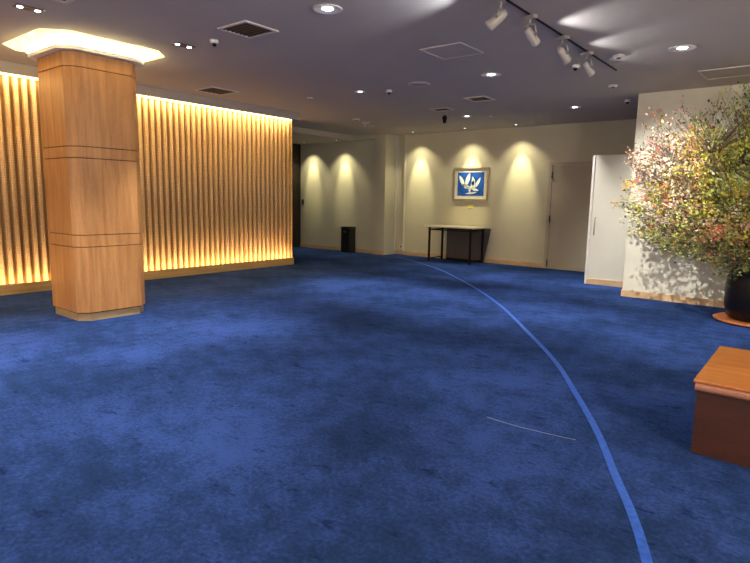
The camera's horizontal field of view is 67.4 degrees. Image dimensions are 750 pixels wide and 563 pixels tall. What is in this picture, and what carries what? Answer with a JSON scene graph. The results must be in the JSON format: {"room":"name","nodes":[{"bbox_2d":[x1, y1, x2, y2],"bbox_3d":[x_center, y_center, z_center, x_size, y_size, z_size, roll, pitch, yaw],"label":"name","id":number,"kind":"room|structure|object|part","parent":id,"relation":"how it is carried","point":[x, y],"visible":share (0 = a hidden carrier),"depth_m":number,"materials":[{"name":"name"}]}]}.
{"room":"hotel lobby","nodes":[
{"label":"hotel lobby","id":0,"kind":"room"},
{"bbox_2d":[27,28,144,320],"bbox_3d":[-3.239,-1.185,6.463,0.960,3.139,0.950,8,11,38],"label":"column","id":1,"kind":"structure","parent":0,"point":[87,83],"depth_m":6.16,"materials":[{"name":"brown wood"}]},
{"bbox_2d":[292,144,300,246],"bbox_3d":[-3.146,-2.258,14.740,0.250,2.850,3.050,8,11,38],"label":"wall","id":2,"kind":"structure","parent":0,"point":[296,148],"depth_m":15.71,"materials":[{"name":"brown wood"}]},
{"bbox_2d":[292,126,356,143],"bbox_3d":[-1.992,-3.752,14.322,2.350,0.270,3.950,8,11,38],"label":"ceiling","id":3,"kind":"structure","parent":0,"point":[299,135],"depth_m":13.81,"materials":[{"name":"paint"}]},
{"bbox_2d":[301,134,404,254],"bbox_3d":[-0.671,-2.327,15.104,3.550,2.971,0.780,8,11,38],"label":"wall","id":4,"kind":"structure","parent":0,"point":[349,183],"depth_m":14.60,"materials":[{"name":"beige paint"}]},
{"bbox_2d":[394,135,406,250],"bbox_3d":[0.660,-2.213,14.164,0.316,2.869,0.102,8,11,41],"label":"trim","id":5,"kind":"structure","parent":4,"relation":"attached to","point":[398,136],"depth_m":14.16,"materials":[{"name":"beige paint"}]},
{"bbox_2d":[0,247,749,562],"bbox_3d":[-0.552,0.616,5.695,16.150,0.100,16.400,8,11,38],"label":"floor","id":6,"kind":"structure","parent":0,"point":[326,406],"depth_m":3.55,"materials":[{"name":"blue carpet"}]},
{"bbox_2d":[341,226,355,252],"bbox_3d":[-0.700,-1.098,14.670,0.310,0.665,0.250,8,11,38],"label":"waste bin","id":7,"kind":"object","parent":6,"relation":"on","point":[347,232],"visible":1,"depth_m":14.58,"materials":[{"name":"black plastic"}]},
{"bbox_3d":[-0.694,-1.404,14.624,0.310,0.045,0.250,8,11,38],"label":"lid","id":8,"kind":"part","parent":7,"relation":"part of","materials":[{"name":"black plastic"}]},
{"bbox_2d":[424,225,487,264],"bbox_3d":[1.826,-0.854,12.831,1.280,0.812,0.680,8,11,38],"label":"console table","id":9,"kind":"object","parent":6,"relation":"on","point":[468,228],"visible":1,"depth_m":12.70,"materials":[{"name":"black metal"}]},
{"bbox_3d":[1.247,-0.864,12.923,0.040,0.785,0.040,8,11,38],"label":"leg","id":10,"kind":"part","parent":9,"relation":"part of","materials":[{"name":"black metal"}]},
{"bbox_3d":[1.597,-0.922,13.356,0.040,0.785,0.040,8,11,38],"label":"leg","id":11,"kind":"part","parent":9,"relation":"part of","materials":[{"name":"black metal"}]},
{"bbox_3d":[1.667,-1.140,12.547,1.020,0.025,0.024,8,11,38],"label":"rail","id":12,"kind":"part","parent":9,"relation":"part of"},
{"bbox_3d":[2.017,-1.197,12.981,1.020,0.025,0.024,8,11,38],"label":"rail","id":13,"kind":"part","parent":9,"relation":"part of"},
{"bbox_3d":[2.074,-0.753,12.270,0.040,0.785,0.040,8,11,38],"label":"leg","id":14,"kind":"part","parent":9,"relation":"part of","materials":[{"name":"black metal"}]},
{"bbox_3d":[2.424,-0.810,12.703,0.040,0.785,0.040,8,11,38],"label":"leg","id":15,"kind":"part","parent":9,"relation":"part of","materials":[{"name":"black metal"}]},
{"bbox_2d":[446,228,490,262],"bbox_3d":[2.132,-0.858,13.023,1.140,0.775,0.091,8,11,38],"label":"leaning board","id":16,"kind":"object","parent":6,"relation":"on","point":[457,248],"visible":0.89,"depth_m":13.06,"materials":[{"name":"brown wood"}]},
{"bbox_3d":[2.071,-0.502,13.084,0.965,0.049,0.035,8,11,38],"label":"rail","id":17,"kind":"part","parent":16,"relation":"part of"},
{"bbox_2d":[398,257,652,562],"bbox_3d":[1.129,0.352,7.345,1.181,0.002,12.878,1,8,-1],"label":"tape","id":18,"kind":"object","parent":6,"relation":"on","point":[640,538],"visible":1,"depth_m":3.07,"materials":[{"name":"blue plastic"}]},
{"bbox_2d":[488,417,574,439],"bbox_3d":[0.956,0.915,3.502,0.571,0.002,0.024,7,10,35],"label":"thread","id":19,"kind":"object","parent":6,"relation":"on","point":[488,417],"visible":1,"depth_m":3.50},
{"bbox_2d":[584,154,633,287],"bbox_3d":[4.181,-0.987,9.308,1.250,2.190,0.144,8,11,38],"label":"wall","id":20,"kind":"structure","parent":6,"relation":"on","point":[606,238],"depth_m":9.48,"materials":[{"name":"white paint"}]},
{"bbox_3d":[4.160,0.051,9.430,1.215,0.100,0.014,8,11,38],"label":"skirting","id":21,"kind":"part","parent":20,"relation":"part of","materials":[{"name":"brown wood"}]},
{"bbox_2d":[690,346,749,467],"bbox_3d":[2.614,0.783,3.146,1.350,0.430,1.004,8,11,38],"label":"wooden bench","id":22,"kind":"object","parent":6,"relation":"on","point":[721,426],"visible":1,"depth_m":3.12,"materials":[{"name":"brown wood"}]},
{"bbox_3d":[2.318,0.660,2.749,1.326,0.047,0.044,8,11,38],"label":"edge moulding","id":23,"kind":"part","parent":22,"relation":"part of","materials":[{"name":"brown wood"}]},
{"bbox_2d":[712,312,749,326],"bbox_3d":[4.642,0.479,6.807,0.960,0.038,0.960,8,11,38],"label":"saucer","id":24,"kind":"object","parent":6,"relation":"on","point":[721,316],"visible":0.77,"depth_m":6.77,"materials":[{"name":"orange wood"}]},
{"bbox_2d":[609,81,749,321],"bbox_3d":[4.604,-0.968,6.692,3.585,2.859,1.628,8,11,38],"label":"arrangement","id":25,"kind":"object","parent":24,"relation":"on","point":[731,239],"visible":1,"depth_m":6.78,"materials":[{"name":"plant"}]},
{"bbox_3d":[4.648,0.170,6.761,0.770,0.590,0.770,8,11,38],"label":"pot","id":26,"kind":"part","parent":25,"relation":"part of","materials":[{"name":"black ceramic"}]},
{"bbox_2d":[0,0,749,135],"bbox_3d":[0.423,-2.372,4.512,13.800,0.250,16.400,8,11,38],"label":"ceiling","id":27,"kind":"structure","parent":0,"point":[372,47],"depth_m":6.10,"materials":[{"name":"paint"}]},
{"bbox_2d":[12,3,44,12],"bbox_3d":[-2.988,-2.352,4.852,0.120,0.013,0.220,8,11,38],"label":"recessed light","id":28,"kind":"object","parent":27,"relation":"in","point":[17,5],"visible":1,"depth_m":4.84,"materials":[{"name":"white metal"}]},
{"bbox_2d":[54,0,73,3],"bbox_3d":[-2.523,-2.257,4.257,0.620,0.012,0.620,8,11,38],"label":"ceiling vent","id":29,"kind":"object","parent":27,"relation":"in","point":[62,1],"visible":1,"depth_m":4.63,"materials":[{"name":"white metal"}]},
{"bbox_2d":[0,60,298,119],"bbox_3d":[-5.089,-2.526,6.138,0.040,0.127,11.660,8,11,38],"label":"valance","id":30,"kind":"object","parent":27,"relation":"attached to","point":[5,66],"visible":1,"depth_m":8.79,"materials":[{"name":"paint"}]},
{"bbox_2d":[172,42,194,48],"bbox_3d":[-2.030,-2.498,5.959,0.120,0.013,0.220,8,11,38],"label":"recessed light","id":31,"kind":"object","parent":27,"relation":"in","point":[176,43],"visible":1,"depth_m":5.95,"materials":[{"name":"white metal"}]},
{"bbox_2d":[210,39,218,46],"bbox_3d":[-1.644,-2.435,5.746,0.088,0.064,0.088,8,11,38],"label":"dome camera","id":32,"kind":"object","parent":27,"relation":"attached to","point":[214,42],"visible":1,"depth_m":5.72,"materials":[{"name":"white plastic"}]},
{"bbox_2d":[194,86,239,94],"bbox_3d":[-2.393,-2.881,8.501,0.460,0.012,0.500,8,11,38],"label":"ceiling vent","id":33,"kind":"object","parent":27,"relation":"in","point":[213,90],"visible":1,"depth_m":8.48,"materials":[{"name":"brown metal"}]},
{"bbox_2d":[217,20,278,38],"bbox_3d":[-1.208,-2.394,5.348,0.420,0.012,0.400,8,11,38],"label":"ceiling vent","id":34,"kind":"object","parent":27,"relation":"in","point":[244,28],"visible":1,"depth_m":5.33,"materials":[{"name":"brown metal"}]},
{"bbox_2d":[313,4,342,13],"bbox_3d":[-0.398,-2.285,4.721,0.250,0.011,0.250,8,11,38],"label":"recessed light","id":35,"kind":"object","parent":27,"relation":"in","point":[327,8],"visible":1,"depth_m":4.72,"materials":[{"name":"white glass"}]},
{"bbox_2d":[362,122,374,129],"bbox_3d":[-0.155,-3.265,11.807,0.306,0.153,0.253,8,11,38],"label":"ceiling spotlight","id":36,"kind":"object","parent":27,"relation":"attached to","point":[366,124],"visible":1,"depth_m":11.77,"materials":[{"name":"silver metal"}]},
{"bbox_2d":[408,82,429,86],"bbox_3d":[0.609,-2.714,7.741,0.300,0.010,0.300,8,11,38],"label":"ceiling speaker","id":37,"kind":"object","parent":27,"relation":"attached to","point":[416,84],"visible":1,"depth_m":7.74,"materials":[{"name":"paint"}]},
{"bbox_2d":[429,107,454,111],"bbox_3d":[1.170,-3.013,9.845,0.360,0.012,0.280,8,11,38],"label":"ceiling vent","id":38,"kind":"object","parent":27,"relation":"in","point":[443,108],"visible":1,"depth_m":9.83,"materials":[{"name":"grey metal"}]},
{"bbox_2d":[442,112,447,122],"bbox_3d":[1.263,-2.966,10.187,0.090,0.201,0.141,4,9,21],"label":"camera","id":39,"kind":"object","parent":27,"relation":"hanging from","point":[444,118],"visible":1,"depth_m":10.15,"materials":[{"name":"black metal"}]},
{"bbox_2d":[419,42,483,59],"bbox_3d":[0.819,-2.453,5.990,0.500,0.008,0.500,8,11,38],"label":"ceiling hatch","id":40,"kind":"object","parent":27,"relation":"attached to","point":[459,49],"visible":1,"depth_m":5.98,"materials":[{"name":"paint"}]},
{"bbox_2d":[464,96,494,101],"bbox_3d":[1.627,-2.842,8.749,0.360,0.012,0.360,8,11,38],"label":"ceiling vent","id":41,"kind":"object","parent":27,"relation":"in","point":[477,98],"visible":1,"depth_m":8.73,"materials":[{"name":"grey metal"}]},
{"bbox_2d":[481,72,500,76],"bbox_3d":[1.460,-2.597,7.069,0.250,0.011,0.250,8,11,38],"label":"recessed light","id":42,"kind":"object","parent":27,"relation":"in","point":[489,74],"visible":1,"depth_m":7.06,"materials":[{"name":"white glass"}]},
{"bbox_2d":[506,0,616,70],"bbox_3d":[1.428,-2.281,4.908,0.016,0.010,4.650,8,11,38],"label":"track","id":43,"kind":"object","parent":27,"relation":"attached to","point":[509,1],"visible":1,"depth_m":5.19,"materials":[{"name":"black metal"}]},
{"bbox_2d":[485,0,506,30],"bbox_3d":[0.943,-2.080,4.368,0.165,0.247,0.137,1,8,-1],"label":"track spotlight","id":44,"kind":"object","parent":43,"relation":"attached to","point":[495,20],"visible":1,"depth_m":4.35,"materials":[{"name":"silver metal"}]},
{"bbox_2d":[522,13,539,47],"bbox_3d":[1.344,-2.136,4.801,0.165,0.247,0.137,-1,9,-14],"label":"track spotlight","id":45,"kind":"object","parent":43,"relation":"attached to","point":[531,36],"visible":1,"depth_m":4.78,"materials":[{"name":"silver metal"}]},
{"bbox_2d":[555,35,570,64],"bbox_3d":[1.813,-2.213,5.381,0.165,0.247,0.137,-1,9,-12],"label":"track spotlight","id":46,"kind":"object","parent":43,"relation":"attached to","point":[561,52],"visible":1,"depth_m":5.36,"materials":[{"name":"silver metal"}]},
{"bbox_2d":[580,51,594,76],"bbox_3d":[2.244,-2.287,5.934,0.137,0.247,0.165,8,11,41],"label":"track spotlight","id":47,"kind":"object","parent":43,"relation":"attached to","point":[589,71],"visible":1,"depth_m":5.90,"materials":[{"name":"silver metal"}]},
{"bbox_2d":[571,64,578,70],"bbox_3d":[2.320,-2.474,6.508,0.088,0.064,0.088,8,11,38],"label":"dome camera","id":48,"kind":"object","parent":27,"relation":"attached to","point":[575,67],"visible":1,"depth_m":6.48,"materials":[{"name":"white plastic"}]},
{"bbox_2d":[608,84,617,87],"bbox_3d":[3.204,-2.625,7.570,0.120,0.039,0.120,8,11,38],"label":"smoke detector","id":49,"kind":"object","parent":27,"relation":"attached to","point":[610,85],"visible":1,"depth_m":7.53,"materials":[{"name":"white plastic"}]},
{"bbox_2d":[613,54,624,58],"bbox_3d":[2.615,-2.410,6.033,0.120,0.039,0.120,8,11,38],"label":"smoke detector","id":50,"kind":"object","parent":27,"relation":"attached to","point":[615,56],"visible":1,"depth_m":6.00,"materials":[{"name":"white plastic"}]},
{"bbox_2d":[669,45,696,51],"bbox_3d":[3.121,-2.365,5.707,0.250,0.011,0.250,8,11,38],"label":"recessed light","id":51,"kind":"object","parent":27,"relation":"in","point":[682,48],"visible":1,"depth_m":5.70,"materials":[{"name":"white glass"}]},
{"bbox_2d":[698,65,749,79],"bbox_3d":[4.231,-2.496,6.719,0.560,0.008,0.560,8,11,38],"label":"ceiling hatch","id":52,"kind":"object","parent":27,"relation":"attached to","point":[738,71],"visible":1,"depth_m":6.72,"materials":[{"name":"paint"}]},
{"bbox_2d":[404,119,636,271],"bbox_3d":[3.663,-1.771,11.885,7.300,2.971,0.200,8,11,38],"label":"wall","id":53,"kind":"structure","parent":0,"point":[518,159],"depth_m":12.43,"materials":[{"name":"beige paint"}]},
{"bbox_2d":[300,243,542,267],"bbox_3d":[2.153,-0.499,12.908,10.650,0.100,0.545,8,11,38],"label":"baseboard","id":54,"kind":"structure","parent":53,"relation":"attached to","point":[486,260],"depth_m":13.95,"materials":[{"name":"brown wood"}]},
{"bbox_2d":[452,167,489,200],"bbox_3d":[2.187,-2.231,12.865,0.910,0.750,0.035,8,11,38],"label":"framed picture","id":55,"kind":"object","parent":53,"relation":"attached to","point":[469,183],"visible":1,"depth_m":12.85,"materials":[{"name":"blue paper"}]},
{"bbox_2d":[457,172,484,195],"bbox_3d":[2.189,-2.231,12.868,0.680,0.530,0.004,8,11,38],"label":"print","id":56,"kind":"object","parent":55,"relation":"attached to","point":[468,183],"depth_m":12.86},
{"bbox_2d":[543,161,592,267],"bbox_3d":[4.017,-1.326,11.517,1.040,2.210,0.020,8,11,38],"label":"trim","id":57,"kind":"structure","parent":53,"relation":"attached to","point":[584,162],"depth_m":11.75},
{"bbox_2d":[546,165,592,270],"bbox_3d":[4.000,-1.298,11.519,0.894,2.125,0.041,8,11,38],"label":"door","id":58,"kind":"structure","parent":53,"relation":"in","point":[571,185],"depth_m":11.53,"materials":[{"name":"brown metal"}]},
{"bbox_2d":[622,83,749,300],"bbox_3d":[6.347,-0.929,6.517,6.318,2.971,0.290,8,11,38],"label":"wall","id":59,"kind":"structure","parent":0,"point":[645,270],"depth_m":8.03,"materials":[{"name":"white paint"}]},
{"bbox_2d":[621,289,724,307],"bbox_3d":[6.310,0.491,6.725,6.333,0.100,0.305,8,11,38],"label":"baseboard","id":60,"kind":"structure","parent":59,"relation":"attached to","point":[627,293],"depth_m":8.11,"materials":[{"name":"brown wood"}]},
{"bbox_3d":[-6.806,-1.390,7.978,3.150,2.971,12.130,8,11,38],"label":"wall","id":61,"kind":"structure","parent":0,"visible":0},
{"bbox_2d":[0,72,293,295],"bbox_3d":[-5.488,-1.214,7.003,0.146,2.955,12.032,8,11,38],"label":"wall panel","id":62,"kind":"object","parent":61,"relation":"attached to","point":[216,183],"visible":0.76,"depth_m":9.72,"materials":[{"name":"gold wood"}]},
{"bbox_3d":[-1.754,-1.870,11.664,0.095,2.830,0.016,8,11,38],"label":"post","id":63,"kind":"part","parent":62,"relation":"part of","materials":[{"name":"brown wood"}]}
]}

